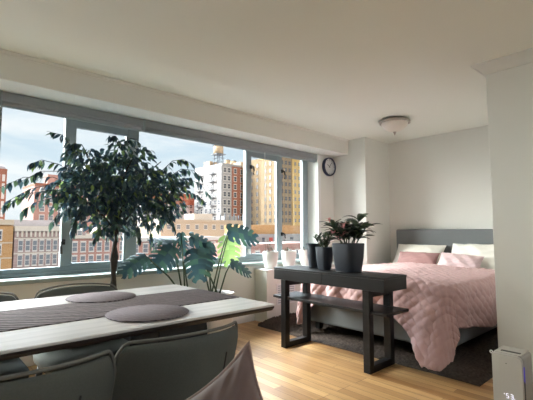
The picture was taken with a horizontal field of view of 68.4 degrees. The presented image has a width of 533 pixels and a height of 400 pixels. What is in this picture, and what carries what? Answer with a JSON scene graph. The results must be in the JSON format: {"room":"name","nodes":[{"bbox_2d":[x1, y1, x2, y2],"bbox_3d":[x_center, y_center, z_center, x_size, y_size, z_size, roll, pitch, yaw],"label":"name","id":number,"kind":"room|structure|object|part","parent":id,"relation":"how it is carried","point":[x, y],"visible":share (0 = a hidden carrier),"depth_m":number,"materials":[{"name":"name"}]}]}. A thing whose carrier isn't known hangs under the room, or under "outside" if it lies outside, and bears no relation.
{"room":"studio apartment","nodes":[
{"label":"studio apartment","id":0,"kind":"room"},
{"bbox_2d":[0,154,333,299],"bbox_3d":[-1.876,0.275,3.750,7.700,2.322,0.316,4,-6,-42],"label":"wall","id":1,"kind":"structure","parent":0,"point":[244,287],"depth_m":4.81,"materials":[{"name":"paint"}]},
{"bbox_2d":[19,314,254,366],"bbox_3d":[-2.344,1.337,3.012,5.930,0.090,0.016,4,-6,-42],"label":"baseboard","id":2,"kind":"structure","parent":1,"relation":"attached to","point":[28,360],"depth_m":4.81,"materials":[{"name":"white paint"}]},
{"bbox_2d":[0,258,299,285],"bbox_3d":[-1.580,0.741,3.902,6.232,0.038,0.238,4,-6,-42],"label":"window sill","id":3,"kind":"structure","parent":1,"relation":"attached to","point":[107,274],"depth_m":3.66,"materials":[{"name":"grey paint"}]},
{"bbox_2d":[0,105,307,278],"bbox_3d":[-1.646,-0.067,4.054,6.212,1.592,0.119,4,-6,-42],"label":"window","id":4,"kind":"structure","parent":1,"relation":"in","point":[65,265],"depth_m":4.21,"materials":[{"name":"grey metal"}]},
{"bbox_3d":[-1.931,0.442,3.712,0.038,0.136,0.070,1,-5,-17],"label":"handle","id":5,"kind":"part","parent":4,"relation":"part of","materials":[{"name":"black metal"}]},
{"bbox_2d":[0,91,143,131],"bbox_3d":[-1.794,-0.824,3.757,1.269,0.128,0.089,4,-6,-42],"label":"roller shade","id":6,"kind":"object","parent":4,"relation":"attached to","point":[7,99],"visible":1,"depth_m":3.66,"materials":[{"name":"beige fabric"}]},
{"bbox_3d":[-1.712,-0.067,4.032,0.535,1.450,0.046,4,-6,-42],"label":"sash","id":7,"kind":"part","parent":4,"relation":"part of","materials":[{"name":"grey metal"}]},
{"bbox_2d":[141,119,316,221],"bbox_3d":[-0.285,-0.247,5.093,2.804,1.066,0.089,4,-6,-42],"label":"roller shade","id":8,"kind":"object","parent":4,"relation":"attached to","point":[152,127],"visible":0.9,"depth_m":4.86,"materials":[{"name":"grey fabric"}]},
{"bbox_3d":[-0.018,-0.172,5.307,0.017,0.950,0.008,3,-5,-31],"label":"pull cord","id":9,"kind":"part","parent":8,"relation":"part of","materials":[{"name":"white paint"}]},
{"bbox_3d":[-0.043,0.053,5.551,0.515,1.450,0.046,4,-6,-42],"label":"sash","id":10,"kind":"part","parent":4,"relation":"part of","materials":[{"name":"clear glass"}]},
{"bbox_2d":[317,155,320,241],"bbox_3d":[0.806,0.098,5.992,0.064,1.570,0.022,4,-6,-42],"label":"trim","id":11,"kind":"structure","parent":1,"relation":"attached to","point":[318,156],"depth_m":6.00,"materials":[{"name":"white paint"}]},
{"bbox_2d":[322,157,335,175],"bbox_3d":[0.990,-0.524,6.187,0.294,0.294,0.054,4,-6,-42],"label":"wall clock","id":12,"kind":"object","parent":1,"relation":"attached to","point":[328,164],"visible":1,"depth_m":6.17,"materials":[{"name":"white"}]},
{"bbox_2d":[0,54,347,156],"bbox_3d":[-1.776,-1.004,3.741,7.700,0.228,0.615,4,-6,-42],"label":"ceiling beam","id":13,"kind":"structure","parent":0,"point":[17,75],"depth_m":3.91,"materials":[{"name":"paint"}]},
{"bbox_2d":[0,48,349,141],"bbox_3d":[-1.522,-1.119,3.545,7.600,0.030,0.028,4,-6,-42],"label":"trim","id":14,"kind":"structure","parent":13,"relation":"attached to","point":[2,51],"depth_m":3.85,"materials":[{"name":"paint"}]},
{"bbox_2d":[207,289,234,333],"bbox_3d":[-0.551,1.226,4.153,0.350,0.490,0.350,4,-6,-42],"label":"pot","id":15,"kind":"object","parent":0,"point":[218,323],"depth_m":4.04,"materials":[{"name":"white ceramic"}]},
{"bbox_2d":[28,321,493,399],"bbox_3d":[0.538,1.331,1.610,8.500,0.120,6.600,4,-6,-42],"label":"floor","id":16,"kind":"structure","parent":0,"point":[311,370],"depth_m":3.06,"materials":[{"name":"brown wood"}]},
{"bbox_2d":[0,292,29,383],"bbox_3d":[-1.491,0.895,1.931,0.515,0.804,0.548,4,-6,-42],"label":"dining chair","id":17,"kind":"object","parent":16,"relation":"on","point":[15,365],"visible":0.28,"depth_m":1.95,"materials":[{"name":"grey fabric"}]},
{"bbox_3d":[-1.594,0.707,2.060,0.504,0.395,0.244,4,-6,-42],"label":"backrest","id":18,"kind":"part","parent":17,"relation":"part of","materials":[{"name":"grey fabric"}]},
{"bbox_3d":[-1.468,0.859,1.909,0.500,0.088,0.480,4,-6,-42],"label":"seat","id":19,"kind":"part","parent":17,"relation":"part of","materials":[{"name":"grey fabric"}]},
{"bbox_2d":[0,350,116,399],"bbox_3d":[-0.744,0.831,1.116,0.515,0.804,0.548,4,-6,-42],"label":"dining chair","id":20,"kind":"object","parent":16,"relation":"on","point":[93,380],"visible":1,"depth_m":1.01,"materials":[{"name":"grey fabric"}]},
{"bbox_2d":[33,283,129,375],"bbox_3d":[-1.073,0.925,2.311,0.515,0.804,0.548,4,-6,-42],"label":"dining chair","id":21,"kind":"object","parent":16,"relation":"on","point":[42,360],"visible":0.23,"depth_m":2.24,"materials":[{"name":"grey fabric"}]},
{"bbox_3d":[-1.177,0.737,2.440,0.504,0.395,0.244,4,-6,-42],"label":"backrest","id":22,"kind":"part","parent":21,"relation":"part of","materials":[{"name":"grey fabric"}]},
{"bbox_3d":[-1.050,0.889,2.289,0.500,0.088,0.480,4,-6,-42],"label":"seat","id":23,"kind":"part","parent":21,"relation":"part of","materials":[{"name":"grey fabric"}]},
{"bbox_2d":[0,131,210,340],"bbox_3d":[-1.281,0.423,3.456,1.906,1.982,0.640,4,-6,-42],"label":"ficus tree","id":24,"kind":"object","parent":16,"relation":"on","point":[114,205],"visible":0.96,"depth_m":3.32,"materials":[{"name":"green plant"}]},
{"bbox_2d":[0,284,273,360],"bbox_3d":[-1.063,0.908,1.780,2.030,0.750,1.060,4,-6,-42],"label":"dining table","id":25,"kind":"object","parent":16,"relation":"on","point":[18,343],"visible":0.55,"depth_m":1.68,"materials":[{"name":"white wood"}]},
{"bbox_2d":[65,291,135,302],"bbox_3d":[-0.963,0.566,2.293,0.380,0.004,0.380,4,-6,-42],"label":"placemat","id":26,"kind":"object","parent":25,"relation":"on","point":[95,297],"visible":1,"depth_m":2.25,"materials":[{"name":"grey fabric"}]},
{"bbox_2d":[0,289,238,331],"bbox_3d":[-1.065,0.531,1.788,2.038,0.004,0.450,4,-6,-42],"label":"table runner","id":27,"kind":"object","parent":25,"relation":"on","point":[24,318],"visible":1,"depth_m":1.96,"materials":[{"name":"grey fabric"}]},
{"bbox_2d":[105,305,188,321],"bbox_3d":[-0.558,0.531,1.851,0.380,0.004,0.380,4,-6,-42],"label":"placemat","id":28,"kind":"object","parent":25,"relation":"on","point":[141,313],"visible":1,"depth_m":1.82,"materials":[{"name":"fabric"}]},
{"bbox_2d":[117,231,188,286],"bbox_3d":[-0.992,0.865,3.674,0.874,1.136,0.409,4,-6,-42],"label":"monstera","id":29,"kind":"object","parent":16,"relation":"on","point":[167,252],"visible":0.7,"depth_m":3.69,"materials":[{"name":"plant"}]},
{"bbox_3d":[-0.903,0.776,3.662,0.495,0.520,0.017,3,-6,-35],"label":"stem","id":30,"kind":"part","parent":29,"relation":"part of","materials":[{"name":"green plant"}]},
{"bbox_3d":[-0.852,0.746,3.796,0.160,0.594,0.017,3,-6,-36],"label":"stem","id":31,"kind":"part","parent":29,"relation":"part of","materials":[{"name":"green plant"}]},
{"bbox_3d":[-0.817,0.686,3.856,0.017,0.723,0.154,4,-6,-38],"label":"stem","id":32,"kind":"part","parent":29,"relation":"part of","materials":[{"name":"green plant"}]},
{"bbox_3d":[-0.821,0.728,3.916,0.171,0.649,0.027,-2,-5,23],"label":"stem","id":33,"kind":"part","parent":29,"relation":"part of","materials":[{"name":"green plant"}]},
{"bbox_2d":[112,321,237,399],"bbox_3d":[-0.395,0.861,1.494,0.515,0.804,0.548,4,-6,-42],"label":"dining chair","id":34,"kind":"object","parent":16,"relation":"on","point":[177,369],"visible":0.73,"depth_m":1.27,"materials":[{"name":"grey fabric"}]},
{"bbox_2d":[184,223,259,333],"bbox_3d":[-0.473,0.866,4.259,0.999,1.224,0.405,4,-6,-42],"label":"monstera","id":35,"kind":"object","parent":16,"relation":"on","point":[201,258],"visible":0.71,"depth_m":4.15,"materials":[{"name":"green plant"}]},
{"bbox_3d":[-0.648,0.689,4.084,0.318,0.617,0.085,4,-6,-42],"label":"stem","id":36,"kind":"part","parent":35,"relation":"part of","materials":[{"name":"green plant"}]},
{"bbox_3d":[-0.497,0.669,4.207,0.208,0.674,0.057,4,-6,-42],"label":"stem","id":37,"kind":"part","parent":35,"relation":"part of","materials":[{"name":"green plant"}]},
{"bbox_3d":[-0.498,0.710,4.350,0.017,0.616,0.257,-2,-5,28],"label":"stem","id":38,"kind":"part","parent":35,"relation":"part of","materials":[{"name":"green plant"}]},
{"bbox_3d":[-0.434,0.831,4.174,0.156,0.346,0.023,-1,-5,13],"label":"stem","id":39,"kind":"part","parent":35,"relation":"part of","materials":[{"name":"green plant"}]},
{"bbox_2d":[254,262,334,321],"bbox_3d":[0.539,1.249,5.500,1.667,0.656,0.245,4,-6,-42],"label":"radiator cover","id":40,"kind":"object","parent":16,"relation":"on","point":[266,286],"visible":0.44,"depth_m":4.96,"materials":[{"name":"paint"}]},
{"bbox_2d":[263,240,278,268],"bbox_3d":[0.053,0.699,5.108,0.210,0.380,0.210,4,-6,-42],"label":"potted plant","id":41,"kind":"object","parent":40,"relation":"on","point":[270,258],"visible":0.98,"depth_m":5.03,"materials":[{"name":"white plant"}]},
{"bbox_3d":[0.053,0.781,5.101,0.210,0.215,0.210,4,-6,-42],"label":"pot","id":42,"kind":"part","parent":41,"relation":"part of","materials":[{"name":"white ceramic"}]},
{"bbox_3d":[0.252,1.210,5.088,0.340,0.270,0.008,4,-6,-42],"label":"access panel","id":43,"kind":"part","parent":40,"relation":"part of","materials":[{"name":"white paint"}]},
{"bbox_2d":[278,286,293,302],"bbox_3d":[0.256,1.210,5.083,0.290,0.218,0.008,4,-6,-42],"label":"grille","id":44,"kind":"object","parent":40,"relation":"attached to","point":[279,287],"depth_m":5.02,"materials":[{"name":"grey metal"}]},
{"bbox_2d":[281,247,296,265],"bbox_3d":[0.304,0.774,5.332,0.210,0.265,0.210,4,-6,-42],"label":"potted plant","id":45,"kind":"object","parent":40,"relation":"on","point":[288,256],"visible":0.92,"depth_m":5.25,"materials":[{"name":"white ceramic"}]},
{"bbox_3d":[0.539,0.930,5.526,1.667,0.016,0.245,4,-6,-42],"label":"panel","id":46,"kind":"part","parent":40,"relation":"part of","materials":[{"name":"white paint"}]},
{"bbox_2d":[299,247,308,265],"bbox_3d":[0.563,0.790,5.567,0.210,0.270,0.210,4,-6,-42],"label":"potted plant","id":47,"kind":"object","parent":40,"relation":"on","point":[303,256],"visible":0.75,"depth_m":5.49,"materials":[{"name":"white ceramic"}]},
{"bbox_2d":[273,265,408,374],"bbox_3d":[0.629,1.044,3.636,0.381,0.772,1.293,4,-6,-42],"label":"console table","id":48,"kind":"object","parent":16,"relation":"on","point":[372,284],"visible":1,"depth_m":3.39,"materials":[{"name":"black wood"}]},
{"bbox_3d":[0.290,0.733,3.760,0.013,0.096,0.622,4,-6,-42],"label":"drawer","id":49,"kind":"part","parent":48,"relation":"part of","materials":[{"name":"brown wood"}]},
{"bbox_2d":[305,243,319,267],"bbox_3d":[0.474,0.559,3.942,0.164,0.242,0.164,4,-6,-42],"label":"planter","id":50,"kind":"object","parent":48,"relation":"on","point":[311,251],"visible":0.86,"depth_m":3.89,"materials":[{"name":"ceramic"}]},
{"bbox_2d":[314,231,332,269],"bbox_3d":[0.542,0.473,3.720,0.208,0.378,0.236,-1,-5,7],"label":"potted plant","id":51,"kind":"object","parent":48,"relation":"on","point":[324,254],"visible":0.96,"depth_m":3.69,"materials":[{"name":"green plant"}]},
{"bbox_3d":[0.554,0.557,3.744,0.144,0.215,0.144,4,-6,-42],"label":"pot","id":52,"kind":"part","parent":51,"relation":"part of","materials":[{"name":"stone"}]},
{"bbox_2d":[273,291,408,316],"bbox_3d":[0.631,0.950,3.646,0.345,0.024,1.293,4,-6,-42],"label":"shelf","id":53,"kind":"object","parent":48,"relation":"attached to","point":[385,309],"depth_m":3.51,"materials":[{"name":"black wood"}]},
{"bbox_2d":[317,213,379,272],"bbox_3d":[0.743,0.387,3.603,0.469,0.532,0.565,4,-6,-42],"label":"potted plant","id":54,"kind":"object","parent":48,"relation":"on","point":[348,257],"visible":0.98,"depth_m":3.51,"materials":[{"name":"green plant"}]},
{"bbox_3d":[0.748,0.524,3.578,0.240,0.255,0.240,4,-6,-42],"label":"pot","id":55,"kind":"part","parent":54,"relation":"part of","materials":[{"name":"stone"}]},
{"bbox_3d":[0.713,0.697,3.298,0.013,0.096,0.622,4,-6,-42],"label":"drawer","id":56,"kind":"part","parent":48,"relation":"part of","materials":[{"name":"grey wood"}]},
{"bbox_2d":[258,313,497,386],"bbox_3d":[1.476,1.459,4.481,2.041,0.076,2.493,4,-6,-42],"label":"area rug","id":57,"kind":"object","parent":16,"relation":"on","point":[472,362],"visible":0.3,"depth_m":3.78,"materials":[{"name":"grey carpet"}]},
{"bbox_2d":[311,229,496,345],"bbox_3d":[1.802,0.914,4.676,2.165,1.135,1.660,4,-6,-42],"label":"bed","id":58,"kind":"object","parent":16,"relation":"on","point":[347,319],"visible":0.12,"depth_m":4.43,"materials":[{"name":"grey fabric"}]},
{"bbox_3d":[0.605,1.416,4.490,0.060,0.096,0.060,4,-6,-42],"label":"leg","id":59,"kind":"part","parent":58,"relation":"part of","materials":[{"name":"black metal"}]},
{"bbox_2d":[296,262,496,371],"bbox_3d":[1.465,1.090,4.359,2.069,0.675,1.860,4,-6,-42],"label":"quilt","id":60,"kind":"object","parent":58,"relation":"on","point":[440,300],"visible":0.65,"depth_m":3.50,"materials":[{"name":"pink fabric"}]},
{"bbox_3d":[1.771,1.268,4.619,2.080,0.240,1.600,4,-6,-42],"label":"frame","id":61,"kind":"part","parent":58,"relation":"part of","materials":[{"name":"grey fabric"}]},
{"bbox_2d":[397,251,439,263],"bbox_3d":[2.050,0.818,5.345,0.183,0.214,0.580,4,-6,-42],"label":"pillow","id":62,"kind":"object","parent":58,"relation":"on","point":[415,257],"visible":0.71,"depth_m":5.29,"materials":[{"name":"fabric"}]},
{"bbox_2d":[393,244,445,263],"bbox_3d":[2.137,0.816,5.561,0.307,0.362,0.720,4,-6,-42],"label":"pillow","id":63,"kind":"object","parent":58,"relation":"on","point":[401,247],"visible":0.36,"depth_m":5.55,"materials":[{"name":"white fabric"}]},
{"bbox_3d":[2.570,0.969,5.375,0.085,1.135,1.660,4,-6,-42],"label":"headboard","id":64,"kind":"part","parent":58,"relation":"part of","materials":[{"name":"grey fabric"}]},
{"bbox_2d":[437,252,483,268],"bbox_3d":[2.397,0.782,4.878,0.204,0.241,0.530,4,-6,-42],"label":"pillow","id":65,"kind":"object","parent":58,"relation":"on","point":[448,259],"visible":0.7,"depth_m":4.82,"materials":[{"name":"pink fabric"}]},
{"bbox_2d":[451,243,494,269],"bbox_3d":[2.668,0.755,4.938,0.346,0.397,0.740,4,-6,-42],"label":"pillow","id":66,"kind":"object","parent":58,"relation":"on","point":[487,251],"visible":0.32,"depth_m":4.91,"materials":[{"name":"white fabric"}]},
{"bbox_2d":[489,345,532,399],"bbox_3d":[1.509,1.128,2.407,0.214,0.410,0.177,4,-6,-42],"label":"air purifier","id":67,"kind":"object","parent":16,"relation":"on","point":[511,366],"visible":1,"depth_m":2.35,"materials":[{"name":"grey plastic"}]},
{"bbox_3d":[1.445,1.122,2.341,0.024,0.388,0.162,4,-6,-42],"label":"panel","id":68,"kind":"part","parent":67,"relation":"part of","materials":[{"name":"white plastic"}]},
{"bbox_3d":[1.515,0.935,2.425,0.173,0.008,0.146,4,-6,-42],"label":"panel","id":69,"kind":"part","parent":67,"relation":"part of","materials":[{"name":"white plastic"}]},
{"bbox_3d":[0.013,1.077,0.898,0.940,0.275,0.550,4,-6,-42],"label":"bench","id":70,"kind":"object","parent":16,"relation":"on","visible":0},
{"bbox_2d":[185,340,262,399],"bbox_3d":[-0.124,0.659,0.978,0.578,0.568,0.191,0,-5,-1],"label":"throw cushion","id":71,"kind":"object","parent":70,"relation":"on","point":[238,380],"visible":1,"depth_m":1.01,"materials":[{"name":"fabric"}]},
{"bbox_2d":[0,0,532,142],"bbox_3d":[0.538,-1.371,1.823,8.500,0.200,6.600,4,-6,-42],"label":"ceiling","id":72,"kind":"structure","parent":0,"point":[339,68],"depth_m":3.04,"materials":[{"name":"paint"}]},
{"bbox_2d":[378,116,410,134],"bbox_3d":[1.623,-0.919,4.969,0.392,0.204,0.399,4,-6,-42],"label":"ceiling light","id":73,"kind":"object","parent":72,"relation":"attached to","point":[394,124],"visible":1,"depth_m":4.86,"materials":[{"name":"white glass"}]},
{"bbox_3d":[1.623,-0.918,4.969,0.330,0.117,0.330,4,-6,-42],"label":"lamp shade","id":74,"kind":"part","parent":73,"relation":"part of","materials":[{"name":"white glass"}]},
{"bbox_2d":[333,137,390,264],"bbox_3d":[1.464,0.370,6.396,0.800,2.550,0.914,4,-6,-42],"label":"wall column","id":75,"kind":"structure","parent":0,"point":[361,176],"depth_m":6.03,"materials":[{"name":"paint"}]},
{"bbox_2d":[388,125,492,262],"bbox_3d":[2.740,0.299,5.491,0.140,2.550,2.148,4,-6,-42],"label":"wall","id":76,"kind":"structure","parent":0,"point":[439,181],"depth_m":5.67,"materials":[{"name":"paint"}]},
{"bbox_2d":[486,62,532,368],"bbox_3d":[3.885,0.078,2.695,2.230,2.550,3.538,4,-6,-42],"label":"wall","id":77,"kind":"structure","parent":0,"point":[509,91],"depth_m":3.14,"materials":[{"name":"paint"}]},
{"bbox_2d":[471,48,532,77],"bbox_3d":[3.740,-1.152,2.785,2.175,0.085,3.523,4,-6,-42],"label":"trim","id":78,"kind":"structure","parent":77,"relation":"attached to","point":[523,57],"depth_m":3.19,"materials":[{"name":"paint"}]},
{"label":"outside","id":79,"kind":"structure","parent":0,"visible":0},
{"bbox_3d":[-38.089,44.273,187.107,320.000,0.500,308.000,4,-6,-42],"label":"ground","id":80,"kind":"structure","parent":79,"visible":0},
{"bbox_2d":[0,165,7,219],"bbox_3d":[-127.155,13.426,185.188,4.800,60.700,6.300,4,-6,-42],"label":"tower","id":81,"kind":"structure","parent":80,"relation":"on","point":[3,171],"depth_m":185.15,"materials":[{"name":"red brick"}]},
{"bbox_2d":[0,219,13,269],"bbox_3d":[-54.274,19.228,70.785,10.150,31.100,20.350,4,-6,-42],"label":"apartment building","id":82,"kind":"structure","parent":80,"relation":"on","point":[6,226],"depth_m":67.17,"materials":[{"name":"orange brick"}]},
{"bbox_3d":[-54.274,4.175,71.975,10.150,0.900,20.350,4,-6,-42],"label":"cornice","id":83,"kind":"part","parent":82,"relation":"part of","materials":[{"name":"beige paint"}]},
{"bbox_2d":[11,220,61,274],"bbox_3d":[-45.858,19.515,75.687,8.600,31.300,16.450,4,-6,-42],"label":"brownstone","id":84,"kind":"structure","parent":80,"relation":"on","point":[34,246],"depth_m":70.33,"materials":[{"name":"stone"}]},
{"bbox_3d":[-45.858,5.659,76.782,8.600,0.900,16.450,4,-6,-42],"label":"cornice","id":85,"kind":"part","parent":84,"relation":"part of","materials":[{"name":"stone"}]},
{"bbox_2d":[22,174,106,233],"bbox_3d":[-79.420,16.284,156.623,29.100,50.500,20.400,4,-6,-42],"label":"apartment block","id":86,"kind":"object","parent":80,"relation":"on","point":[42,213],"visible":0.05,"depth_m":144.26,"materials":[{"name":"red brick"}]},
{"bbox_3d":[-79.420,-4.452,158.262,29.100,0.900,20.400,4,-6,-42],"label":"cornice","id":87,"kind":"part","parent":86,"relation":"part of","materials":[{"name":"beige stone"}]},
{"bbox_2d":[72,226,121,262],"bbox_3d":[-38.059,20.627,82.131,11.500,30.100,15.350,4,-6,-42],"label":"brownstone","id":88,"kind":"structure","parent":80,"relation":"on","point":[83,250],"depth_m":76.45,"materials":[{"name":"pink brick"}]},
{"bbox_3d":[-38.059,7.567,83.163,11.500,0.900,15.350,4,-6,-42],"label":"cornice","id":89,"kind":"part","parent":88,"relation":"part of","materials":[{"name":"stone"}]},
{"bbox_2d":[137,193,193,227],"bbox_3d":[-50.901,20.685,193.265,27.250,47.500,16.400,4,-6,-42],"label":"apartment block","id":90,"kind":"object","parent":80,"relation":"on","point":[189,202],"visible":0.14,"depth_m":193.99,"materials":[{"name":"red brick"}]},
{"bbox_2d":[136,236,222,266],"bbox_3d":[-23.942,22.840,95.532,27.400,27.800,16.400,4,-6,-42],"label":"house","id":91,"kind":"structure","parent":80,"relation":"on","point":[145,246],"depth_m":85.32,"materials":[{"name":"pink brick"}]},
{"bbox_3d":[-23.942,9.431,96.591,27.400,0.900,16.400,4,-6,-42],"label":"cornice","id":92,"kind":"part","parent":91,"relation":"part of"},
{"bbox_2d":[140,213,242,236],"bbox_3d":[-26.025,22.976,148.017,39.100,35.800,16.300,4,-6,-42],"label":"building","id":93,"kind":"structure","parent":80,"relation":"on","point":[202,224],"depth_m":141.44,"materials":[{"name":"beige paint"}]},
{"bbox_3d":[-26.025,8.172,149.187,39.100,0.900,16.300,4,-6,-42],"label":"cornice","id":94,"kind":"part","parent":93,"relation":"part of","materials":[{"name":"beige paint"}]},
{"bbox_2d":[194,161,241,220],"bbox_3d":[-21.084,12.619,184.503,18.850,62.200,22.450,4,-6,-42],"label":"apartment building","id":95,"kind":"structure","parent":80,"relation":"on","point":[222,182],"depth_m":177.19,"materials":[{"name":"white brick"}]},
{"bbox_2d":[211,145,225,164],"bbox_3d":[-22.134,-21.421,180.426,5.000,11.194,5.000,4,-6,-42],"label":"water tower","id":96,"kind":"structure","parent":95,"relation":"on","point":[218,150],"depth_m":178.88,"materials":[{"name":"grey metal"}]},
{"bbox_3d":[-22.134,-22.913,180.543,4.600,3.800,4.600,4,-6,-42],"label":"tank","id":97,"kind":"part","parent":96,"relation":"part of","materials":[{"name":"brown wood"}]},
{"bbox_3d":[-20.582,-14.903,187.206,17.400,0.900,22.350,4,-6,-42],"label":"cornice","id":98,"kind":"part","parent":95,"relation":"part of","materials":[{"name":"white brick"}]},
{"bbox_2d":[242,159,260,224],"bbox_3d":[-1.483,12.836,176.461,13.690,60.500,13.700,4,-6,-42],"label":"apartment tower","id":99,"kind":"structure","parent":80,"relation":"on","point":[256,178],"depth_m":171.36,"materials":[{"name":"beige brick"}]},
{"bbox_2d":[214,242,300,261],"bbox_3d":[0.962,22.945,88.620,23.100,26.500,12.150,4,-6,-42],"label":"building","id":100,"kind":"structure","parent":80,"relation":"on","point":[295,246],"depth_m":83.84,"materials":[{"name":"pink brick"}]},
{"bbox_3d":[0.962,10.185,89.628,23.100,0.900,12.150,4,-6,-42],"label":"cornice","id":101,"kind":"part","parent":100,"relation":"part of","materials":[{"name":"pink brick"}]},
{"bbox_2d":[224,225,300,233],"bbox_3d":[1.996,23.439,122.775,29.600,30.900,11.200,4,-6,-42],"label":"building","id":102,"kind":"structure","parent":80,"relation":"on","point":[258,229],"depth_m":116.59,"materials":[{"name":"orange brick"}]},
{"bbox_3d":[1.996,8.485,123.957,29.600,0.900,11.200,4,-6,-42],"label":"cornice","id":103,"kind":"part","parent":102,"relation":"part of","materials":[{"name":"beige stone"}]},
{"bbox_2d":[224,234,300,242],"bbox_3d":[2.398,23.594,108.562,28.100,28.350,9.650,4,-6,-42],"label":"building","id":104,"kind":"structure","parent":80,"relation":"on","point":[267,237],"depth_m":102.97,"materials":[{"name":"white brick"}]},
{"bbox_3d":[2.398,9.912,109.643,28.100,0.900,9.650,4,-6,-42],"label":"cornice","id":105,"kind":"part","parent":104,"relation":"part of","materials":[{"name":"beige stone"}]},
{"bbox_2d":[261,157,299,224],"bbox_3d":[7.713,12.249,162.686,16.690,59.500,11.450,4,-6,-42],"label":"apartment tower","id":106,"kind":"structure","parent":80,"relation":"on","point":[290,184],"depth_m":158.91,"materials":[{"name":"beige brick"}]}
]}

